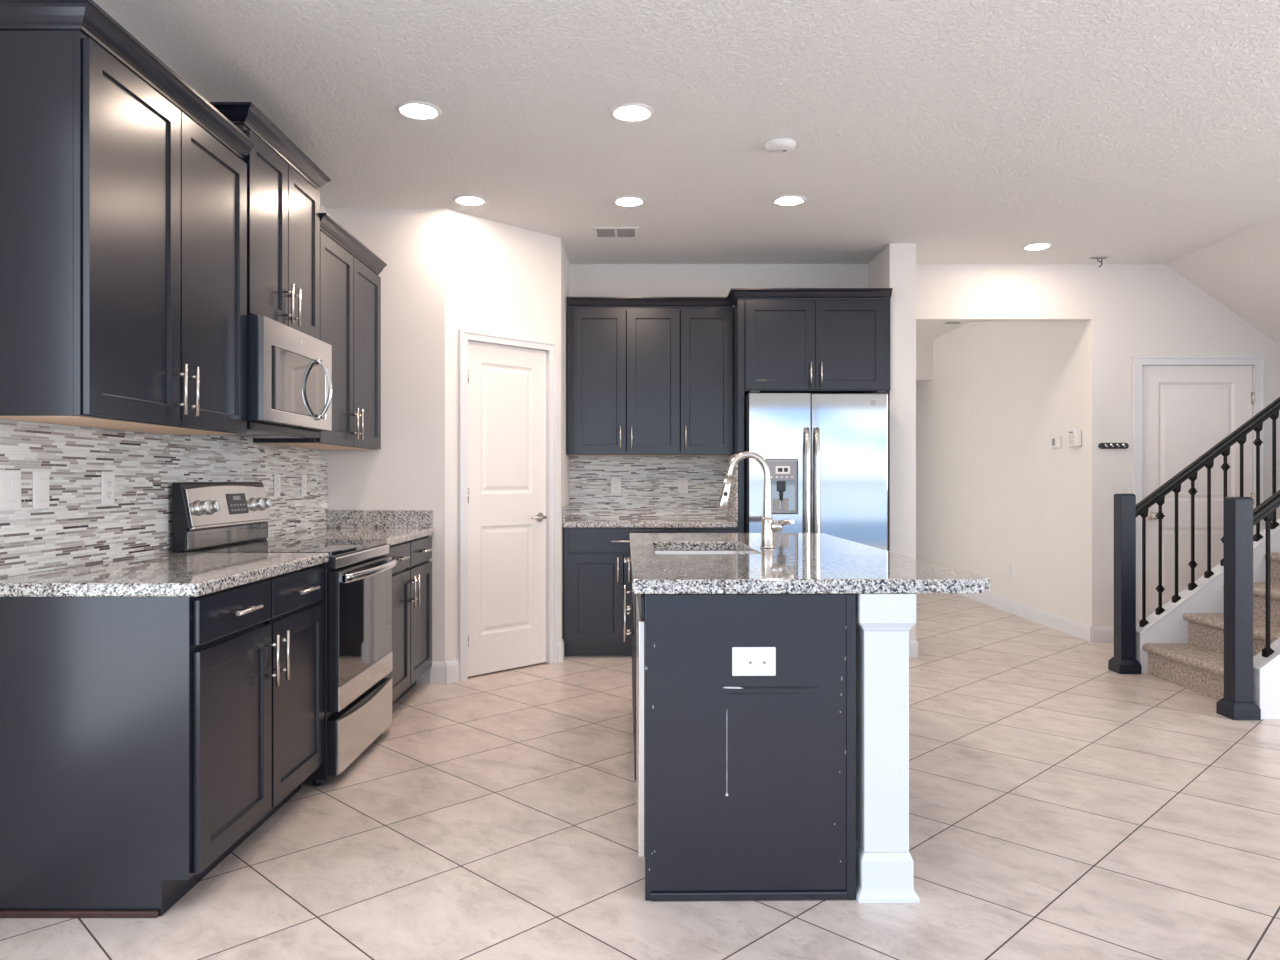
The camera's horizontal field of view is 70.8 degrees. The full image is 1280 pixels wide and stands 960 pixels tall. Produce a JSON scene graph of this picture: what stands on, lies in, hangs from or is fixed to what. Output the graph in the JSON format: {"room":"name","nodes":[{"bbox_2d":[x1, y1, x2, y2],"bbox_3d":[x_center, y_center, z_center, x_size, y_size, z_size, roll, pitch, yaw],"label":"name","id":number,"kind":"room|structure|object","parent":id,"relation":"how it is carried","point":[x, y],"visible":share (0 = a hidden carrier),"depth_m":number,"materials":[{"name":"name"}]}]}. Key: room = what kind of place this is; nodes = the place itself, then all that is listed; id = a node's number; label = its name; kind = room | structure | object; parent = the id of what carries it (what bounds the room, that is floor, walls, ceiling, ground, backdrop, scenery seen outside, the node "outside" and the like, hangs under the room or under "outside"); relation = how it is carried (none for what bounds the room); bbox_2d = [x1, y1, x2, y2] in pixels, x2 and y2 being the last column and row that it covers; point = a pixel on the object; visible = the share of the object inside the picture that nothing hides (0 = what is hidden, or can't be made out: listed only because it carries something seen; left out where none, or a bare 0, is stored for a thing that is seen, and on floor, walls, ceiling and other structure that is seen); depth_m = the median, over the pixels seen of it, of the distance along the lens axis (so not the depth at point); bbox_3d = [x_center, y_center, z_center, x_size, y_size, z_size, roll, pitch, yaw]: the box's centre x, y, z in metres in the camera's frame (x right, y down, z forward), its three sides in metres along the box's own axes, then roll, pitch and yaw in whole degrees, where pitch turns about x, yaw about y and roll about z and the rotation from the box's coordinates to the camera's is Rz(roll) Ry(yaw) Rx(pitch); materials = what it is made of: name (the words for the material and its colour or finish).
{"room":"kitchen","nodes":[
{"label":"kitchen","id":0,"kind":"room"},
{"bbox_2d":[2,203,325,577],"bbox_3d":[-1.902,-0.200,1.883,0.120,2.790,9.767,0,0,0],"label":"wall","id":1,"kind":"structure","parent":0,"point":[322,208],"depth_m":3.54,"materials":[{"name":"paint"}]},
{"bbox_2d":[0,0,255,434],"bbox_3d":[-1.657,-0.738,2.950,0.361,1.126,1.060,0,0,0],"label":"upper cabinet","id":2,"kind":"object","parent":1,"relation":"attached to","point":[123,189],"visible":1,"depth_m":2.60,"materials":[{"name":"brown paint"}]},
{"bbox_2d":[0,419,326,577],"bbox_3d":[-1.837,0.018,3.869,0.008,0.525,2.818,0,0,0],"label":"backsplash","id":3,"kind":"structure","parent":1,"relation":"attached to","point":[75,529],"depth_m":3.18,"materials":[{"name":"tile"}]},
{"bbox_2d":[0,470,20,510],"bbox_3d":[-1.827,0.030,2.602,0.012,0.118,0.115,0,0,0],"label":"light switch","id":4,"kind":"object","parent":3,"relation":"attached to","point":[10,480],"visible":1,"depth_m":2.61,"materials":[{"name":"white plastic"}]},
{"bbox_2d":[32,470,48,509],"bbox_3d":[-1.827,0.030,2.749,0.012,0.118,0.074,0,0,0],"label":"light switch","id":5,"kind":"object","parent":3,"relation":"attached to","point":[40,479],"visible":1,"depth_m":2.74,"materials":[{"name":"white plastic"}]},
{"bbox_2d":[101,471,114,505],"bbox_3d":[-1.829,0.030,3.095,0.009,0.118,0.074,0,0,0],"label":"wall outlet","id":6,"kind":"object","parent":3,"relation":"attached to","point":[107,478],"visible":1,"depth_m":3.09,"materials":[{"name":"white plastic"}]},
{"bbox_2d":[106,479,111,498],"bbox_3d":[-1.826,0.030,3.095,0.002,0.068,0.034,0,0,0],"label":"socket","id":7,"kind":"object","parent":6,"relation":"attached to","point":[108,481],"depth_m":3.09,"materials":[{"name":"grey plastic"}]},
{"bbox_2d":[274,474,279,497],"bbox_3d":[-1.829,0.030,4.538,0.009,0.118,0.074,0,0,0],"label":"wall outlet","id":8,"kind":"object","parent":3,"relation":"attached to","point":[276,476],"visible":1,"depth_m":4.53,"materials":[{"name":"white plastic"}]},
{"bbox_2d":[276,479,278,492],"bbox_3d":[-1.826,0.030,4.538,0.002,0.068,0.034,0,0,0],"label":"socket","id":9,"kind":"object","parent":8,"relation":"attached to","point":[277,480],"depth_m":4.53,"materials":[{"name":"grey plastic"}]},
{"bbox_2d":[301,475,306,495],"bbox_3d":[-1.829,0.030,4.902,0.009,0.118,0.074,0,0,0],"label":"wall outlet","id":10,"kind":"object","parent":3,"relation":"attached to","point":[303,477],"visible":1,"depth_m":4.89,"materials":[{"name":"white plastic"}]},
{"bbox_2d":[209,102,330,339],"bbox_3d":[-1.655,-1.043,3.872,0.365,0.796,0.884,0,0,0],"label":"upper cabinet","id":11,"kind":"object","parent":1,"relation":"attached to","point":[283,183],"visible":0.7,"depth_m":3.80,"materials":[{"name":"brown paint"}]},
{"bbox_2d":[231,315,332,437],"bbox_3d":[-1.609,-0.417,3.872,0.438,0.448,0.768,0,0,0],"label":"microwave","id":12,"kind":"object","parent":11,"relation":"attached to","point":[290,387],"visible":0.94,"depth_m":3.74,"materials":[{"name":"silver metal"}]},
{"bbox_2d":[253,213,386,449],"bbox_3d":[-1.657,-0.721,4.795,0.361,1.091,1.063,0,0,0],"label":"upper cabinet","id":13,"kind":"object","parent":1,"relation":"attached to","point":[350,282],"visible":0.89,"depth_m":4.72,"materials":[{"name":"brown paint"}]},
{"bbox_2d":[326,208,444,683],"bbox_3d":[-1.493,-0.200,5.339,0.698,2.790,0.120,0,0,0],"label":"wall","id":14,"kind":"structure","parent":0,"point":[407,472],"depth_m":5.28,"materials":[{"name":"paint"}]},
{"bbox_2d":[430,659,459,683],"bbox_3d":[-1.145,1.130,5.291,0.177,0.130,0.048,0,0,-24],"label":"baseboard","id":15,"kind":"structure","parent":14,"relation":"attached to","point":[446,672],"depth_m":5.27,"materials":[{"name":"white paint"}]},
{"bbox_2d":[445,208,560,660],"bbox_3d":[-0.872,-0.200,5.644,0.110,2.790,0.902,0,0,44],"label":"wall","id":16,"kind":"structure","parent":0,"point":[501,278],"depth_m":5.47,"materials":[{"name":"paint"}]},
{"bbox_2d":[468,341,546,676],"bbox_3d":[-0.819,0.172,5.617,0.096,2.021,0.637,0,0,44],"label":"door","id":17,"kind":"structure","parent":16,"relation":"in","point":[507,517],"depth_m":5.61,"materials":[{"name":"white paint"}]},
{"bbox_2d":[458,329,556,681],"bbox_3d":[-0.847,0.149,5.645,0.124,2.091,0.754,0,0,44],"label":"trim","id":18,"kind":"structure","parent":16,"relation":"attached to","point":[464,335],"depth_m":5.69,"materials":[{"name":"white paint"}]},
{"bbox_2d":[557,639,563,662],"bbox_3d":[-0.519,1.130,5.960,0.036,0.130,0.143,0,0,13],"label":"baseboard","id":19,"kind":"structure","parent":16,"relation":"attached to","point":[560,645],"depth_m":5.91,"materials":[{"name":"white paint"}]},
{"bbox_2d":[561,240,568,652],"bbox_3d":[-0.566,-0.200,6.351,0.090,2.790,0.833,0,0,0],"label":"wall","id":20,"kind":"structure","parent":0,"point":[564,260],"depth_m":6.13,"materials":[{"name":"paint"}]},
{"bbox_2d":[0,593,1279,959],"bbox_3d":[1.150,1.255,5.000,10.700,0.120,16.400,0,0,0],"label":"floor","id":21,"kind":"structure","parent":0,"point":[1064,805],"depth_m":2.98,"materials":[{"name":"tile"}]},
{"bbox_2d":[0,564,324,917],"bbox_3d":[-1.507,0.757,2.967,0.665,0.875,1.030,0,0,0],"label":"base cabinet","id":22,"kind":"object","parent":21,"relation":"on","point":[143,740],"visible":0.94,"depth_m":2.46,"materials":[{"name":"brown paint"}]},
{"bbox_2d":[0,553,328,596],"bbox_3d":[-1.522,0.300,2.968,0.638,0.038,1.036,0,0,0],"label":"countertop","id":23,"kind":"structure","parent":22,"relation":"on","point":[163,574],"depth_m":2.71,"materials":[{"name":"stone"}]},
{"bbox_2d":[172,482,396,785],"bbox_3d":[-1.464,0.602,3.873,0.702,1.186,0.768,0,0,0],"label":"range","id":24,"kind":"object","parent":21,"relation":"on","point":[357,599],"visible":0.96,"depth_m":3.72,"materials":[{"name":"silver metal"}]},
{"bbox_2d":[183,539,386,557],"bbox_3d":[-1.485,0.290,3.873,0.580,0.022,0.768,0,0,0],"label":"cooktop","id":25,"kind":"object","parent":24,"relation":"in","point":[336,548],"depth_m":3.78,"materials":[{"name":"black glass"}]},
{"bbox_2d":[383,536,432,705],"bbox_3d":[-1.507,0.757,4.771,0.665,0.875,1.007,0,0,0],"label":"base cabinet","id":26,"kind":"object","parent":21,"relation":"on","point":[411,650],"visible":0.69,"depth_m":4.79,"materials":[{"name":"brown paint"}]},
{"bbox_2d":[262,510,434,545],"bbox_3d":[-1.522,0.248,4.771,0.638,0.142,1.014,0,0,0],"label":"countertop","id":27,"kind":"structure","parent":26,"relation":"on","point":[396,526],"depth_m":5.26,"materials":[{"name":"stone"}]},
{"bbox_2d":[636,594,644,856],"bbox_3d":[0.278,0.764,2.896,0.574,0.862,0.622,0,0,-1],"label":"dishwasher","id":28,"kind":"object","parent":21,"relation":"on","point":[640,598],"visible":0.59,"depth_m":2.58,"materials":[{"name":"silver metal"}]},
{"bbox_2d":[564,528,737,655],"bbox_3d":[0.071,0.757,6.310,1.167,0.875,0.669,0,0,0],"label":"base cabinet","id":29,"kind":"object","parent":21,"relation":"on","point":[596,573],"visible":0.41,"depth_m":6.02,"materials":[{"name":"black paint"}]},
{"bbox_2d":[562,504,737,527],"bbox_3d":[0.067,0.248,6.327,1.173,0.142,0.638,0,0,0],"label":"countertop","id":30,"kind":"structure","parent":29,"relation":"on","point":[568,521],"depth_m":6.01,"materials":[{"name":"stone"}]},
{"bbox_2d":[624,557,855,900],"bbox_3d":[0.266,0.759,3.639,0.663,0.871,2.180,0,0,-1],"label":"kitchen island","id":31,"kind":"object","parent":21,"relation":"on","point":[750,781],"visible":0.75,"depth_m":2.56,"materials":[{"name":"black paint"}]},
{"bbox_2d":[732,647,775,675],"bbox_3d":[0.324,0.515,2.555,0.124,0.082,0.008,0,0,-1],"label":"wall outlet","id":32,"kind":"object","parent":31,"relation":"attached to","point":[746,661],"visible":1,"depth_m":2.55,"materials":[{"name":"white plastic"}]},
{"bbox_2d":[629,533,989,593],"bbox_3d":[0.474,0.301,3.660,1.027,0.041,2.235,0,0,-1],"label":"island countertop","id":33,"kind":"structure","parent":31,"relation":"on","point":[799,563],"depth_m":2.83,"materials":[{"name":"stone"}]},
{"bbox_2d":[655,551,743,553],"bbox_3d":[0.256,0.421,3.759,0.436,0.196,0.716,0,0,-1],"label":"sink","id":34,"kind":"object","parent":33,"relation":"in","point":[656,552],"visible":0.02,"depth_m":4.10,"materials":[{"name":"silver metal"}]},
{"bbox_2d":[717,451,793,547],"bbox_3d":[0.478,0.081,3.717,0.317,0.398,0.100,0,0,13],"label":"faucet","id":35,"kind":"object","parent":33,"relation":"on","point":[768,527],"visible":1,"depth_m":3.71,"materials":[{"name":"silver metal"}]},
{"bbox_2d":[727,288,892,532],"bbox_3d":[1.143,-0.041,6.310,1.075,2.471,0.669,0,0,0],"label":"tall cabinet","id":36,"kind":"object","parent":21,"relation":"on","point":[786,340],"visible":0.92,"depth_m":6.03,"materials":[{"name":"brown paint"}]},
{"bbox_2d":[744,391,887,550],"bbox_3d":[1.166,0.306,6.196,0.908,1.778,0.788,0,0,0],"label":"refrigerator","id":37,"kind":"object","parent":21,"relation":"on","point":[825,454],"visible":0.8,"depth_m":5.87,"materials":[{"name":"metal"}]},
{"bbox_2d":[856,594,919,902],"bbox_3d":[0.702,0.759,2.628,0.174,0.872,0.174,0,0,-1],"label":"island post","id":38,"kind":"object","parent":21,"relation":"on","point":[884,861],"visible":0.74,"depth_m":2.56,"materials":[{"name":"paint"}]},
{"bbox_2d":[1136,518,1279,718],"bbox_3d":[4.639,0.318,5.074,3.105,1.755,1.184,0,0,0],"label":"staircase","id":39,"kind":"structure","parent":21,"relation":"on","point":[1183,645],"depth_m":5.36,"materials":[{"name":"carpet"}]},
{"bbox_2d":[1108,397,1279,673],"bbox_3d":[3.685,0.179,5.608,1.467,2.031,0.136,0,0,0],"label":"stair railing","id":40,"kind":"object","parent":39,"relation":"on","point":[1126,510],"visible":0.83,"depth_m":5.59,"materials":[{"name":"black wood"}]},
{"bbox_2d":[1216,490,1279,719],"bbox_3d":[3.330,0.446,4.543,0.756,1.497,0.136,0,0,0],"label":"stair railing","id":41,"kind":"object","parent":39,"relation":"on","point":[1240,517],"visible":1,"depth_m":4.50,"materials":[{"name":"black wood"}]},
{"bbox_2d":[93,0,1279,339],"bbox_3d":[1.150,-1.655,5.000,10.700,0.120,16.400,0,0,0],"label":"ceiling","id":42,"kind":"structure","parent":0,"point":[959,131],"depth_m":3.91,"materials":[{"name":"white paint"}]},
{"bbox_2d":[396,101,441,119],"bbox_3d":[-0.953,-1.589,3.880,0.192,0.011,0.192,0,0,0],"label":"recessed light","id":43,"kind":"object","parent":42,"relation":"in","point":[417,110],"visible":1,"depth_m":3.86,"materials":[{"name":"white plastic"}]},
{"bbox_2d":[453,195,486,205],"bbox_3d":[-0.968,-1.589,5.127,0.192,0.011,0.192,0,0,0],"label":"recessed light","id":44,"kind":"object","parent":42,"relation":"in","point":[466,200],"visible":1,"depth_m":5.10,"materials":[{"name":"white plastic"}]},
{"bbox_2d":[592,227,638,237],"bbox_3d":[-0.154,-1.590,5.788,0.300,0.008,0.240,0,0,0],"label":"ceiling vent","id":45,"kind":"object","parent":42,"relation":"in","point":[598,232],"visible":1,"depth_m":5.78,"materials":[{"name":"white plastic"}]},
{"bbox_2d":[612,196,645,206],"bbox_3d":[-0.063,-1.589,5.145,0.192,0.011,0.192,0,0,0],"label":"recessed light","id":46,"kind":"object","parent":42,"relation":"in","point":[623,201],"visible":1,"depth_m":5.12,"materials":[{"name":"white plastic"}]},
{"bbox_2d":[610,103,653,121],"bbox_3d":[-0.035,-1.589,3.901,0.192,0.011,0.192,0,0,0],"label":"recessed light","id":47,"kind":"object","parent":42,"relation":"in","point":[626,112],"visible":1,"depth_m":3.88,"materials":[{"name":"white plastic"}]},
{"bbox_2d":[765,137,795,153],"bbox_3d":[0.665,-1.575,4.260,0.144,0.038,0.144,0,0,0],"label":"smoke detector","id":48,"kind":"object","parent":42,"relation":"attached to","point":[781,145],"visible":1,"depth_m":4.22,"materials":[{"name":"white plastic"}]},
{"bbox_2d":[772,195,805,205],"bbox_3d":[0.849,-1.589,5.127,0.192,0.011,0.192,0,0,0],"label":"recessed light","id":49,"kind":"object","parent":42,"relation":"in","point":[785,200],"visible":1,"depth_m":5.10,"materials":[{"name":"white plastic"}]},
{"bbox_2d":[941,322,962,323],"bbox_3d":[3.160,-1.590,9.085,0.200,0.008,0.160,0,0,0],"label":"ceiling vent","id":50,"kind":"object","parent":42,"relation":"in","point":[942,322],"visible":0.59,"depth_m":9.10,"materials":[{"name":"white plastic"}]},
{"bbox_2d":[1022,242,1051,250],"bbox_3d":[2.706,-1.589,6.135,0.192,0.011,0.192,0,0,0],"label":"recessed light","id":51,"kind":"object","parent":42,"relation":"in","point":[1041,245],"visible":1,"depth_m":6.11,"materials":[{"name":"white plastic"}]},
{"bbox_2d":[1088,255,1109,267],"bbox_3d":[3.283,-1.556,6.437,0.140,0.077,0.140,0,0,0],"label":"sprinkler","id":52,"kind":"object","parent":42,"relation":"attached to","point":[1096,257],"visible":1,"depth_m":6.43,"materials":[{"name":"white plastic"}]},
{"bbox_2d":[868,244,915,639],"bbox_3d":[1.773,-0.200,6.418,0.178,2.790,0.697,0,0,0],"label":"wall","id":53,"kind":"structure","parent":0,"point":[894,267],"depth_m":6.07,"materials":[{"name":"paint"}]},
{"bbox_2d":[909,640,917,657],"bbox_3d":[1.780,1.137,6.412,0.192,0.115,0.711,0,0,0],"label":"baseboard","id":54,"kind":"structure","parent":53,"relation":"attached to","point":[913,644],"depth_m":6.06,"materials":[{"name":"white paint"}]},
{"bbox_2d":[569,264,1279,625],"bbox_3d":[2.889,-0.200,6.707,6.821,2.790,0.120,0,0,0],"label":"wall","id":55,"kind":"structure","parent":0,"point":[1126,311],"depth_m":6.65,"materials":[{"name":"paint"}]},
{"bbox_2d":[566,297,732,455],"bbox_3d":[0.071,-0.726,6.452,1.167,1.101,0.383,0,0,0],"label":"upper cabinet","id":56,"kind":"object","parent":55,"relation":"attached to","point":[647,376],"visible":1,"depth_m":6.31,"materials":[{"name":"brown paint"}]},
{"bbox_2d":[569,454,737,521],"bbox_3d":[0.068,0.052,6.346,1.176,0.456,0.602,0,0,0],"label":"backsplash","id":57,"kind":"structure","parent":55,"relation":"attached to","point":[649,484],"depth_m":6.64,"materials":[{"name":"tile"}]},
{"bbox_2d":[611,477,620,492],"bbox_3d":[-0.177,0.040,6.633,0.074,0.118,0.009,0,0,0],"label":"wall outlet","id":58,"kind":"object","parent":57,"relation":"attached to","point":[615,481],"visible":1,"depth_m":6.63,"materials":[{"name":"white plastic"}]},
{"bbox_2d":[614,481,617,489],"bbox_3d":[-0.177,0.040,6.631,0.034,0.068,0.002,0,0,0],"label":"socket","id":59,"kind":"object","parent":58,"relation":"attached to","point":[615,482],"depth_m":6.63,"materials":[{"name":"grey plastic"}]},
{"bbox_2d":[678,477,687,492],"bbox_3d":[0.317,0.040,6.633,0.074,0.118,0.009,0,0,0],"label":"wall outlet","id":60,"kind":"object","parent":57,"relation":"attached to","point":[682,481],"visible":1,"depth_m":6.63,"materials":[{"name":"white plastic"}]},
{"bbox_2d":[681,481,684,489],"bbox_3d":[0.317,0.040,6.631,0.034,0.068,0.002,0,0,0],"label":"socket","id":61,"kind":"object","parent":60,"relation":"attached to","point":[682,482],"depth_m":6.63,"materials":[{"name":"grey plastic"}]},
{"bbox_2d":[1098,443,1128,448],"bbox_3d":[3.493,-0.252,6.628,0.220,0.044,0.037,0,0,0],"label":"key rack","id":62,"kind":"object","parent":55,"relation":"attached to","point":[1101,445],"visible":1,"depth_m":6.63,"materials":[{"name":"black wood"}]},
{"bbox_2d":[1142,366,1253,617],"bbox_3d":[4.123,0.168,6.639,0.840,2.030,0.107,0,0,0],"label":"door","id":63,"kind":"structure","parent":55,"relation":"in","point":[1187,411],"depth_m":6.66,"materials":[{"name":"white paint"}]},
{"bbox_2d":[1132,356,1264,624],"bbox_3d":[4.117,0.141,6.685,0.963,2.108,0.124,0,0,0],"label":"trim","id":64,"kind":"structure","parent":55,"relation":"attached to","point":[1258,362],"depth_m":6.63,"materials":[{"name":"white paint"}]},
{"bbox_2d":[916,340,932,380],"bbox_3d":[1.369,-0.200,10.300,3.938,2.790,0.120,0,0,0],"label":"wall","id":65,"kind":"structure","parent":0,"point":[924,348],"depth_m":10.24,"materials":[{"name":"paint"}]},
{"bbox_2d":[916,322,1083,622],"bbox_3d":[3.398,-0.200,9.883,0.120,2.790,6.233,0,0,0],"label":"wall","id":66,"kind":"structure","parent":0,"point":[993,490],"depth_m":8.24,"materials":[{"name":"paint"}]},
{"bbox_2d":[956,592,1113,641],"bbox_3d":[3.479,1.137,9.816,0.310,0.115,6.367,0,0,0],"label":"baseboard","id":67,"kind":"structure","parent":66,"relation":"attached to","point":[1089,633],"depth_m":7.32,"materials":[{"name":"white paint"}]},
{"bbox_2d":[1052,436,1060,447],"bbox_3d":[3.325,-0.302,7.190,0.025,0.096,0.124,0,0,0],"label":"thermostat","id":68,"kind":"object","parent":66,"relation":"attached to","point":[1056,440],"visible":1,"depth_m":7.16,"materials":[{"name":"white plastic"}]},
{"bbox_2d":[1068,429,1081,446],"bbox_3d":[3.315,-0.320,6.870,0.044,0.134,0.156,0,0,0],"label":"alarm keypad","id":69,"kind":"object","parent":66,"relation":"attached to","point":[1074,435],"visible":1,"depth_m":6.83,"materials":[{"name":"white plastic"}]},
{"bbox_2d":[1166,217,1279,344],"bbox_3d":[4.577,-1.101,5.998,1.400,0.987,1.297,0,0,0],"label":"ceiling","id":70,"kind":"structure","parent":0,"point":[1241,271],"depth_m":6.25,"materials":[{"name":"paint"}]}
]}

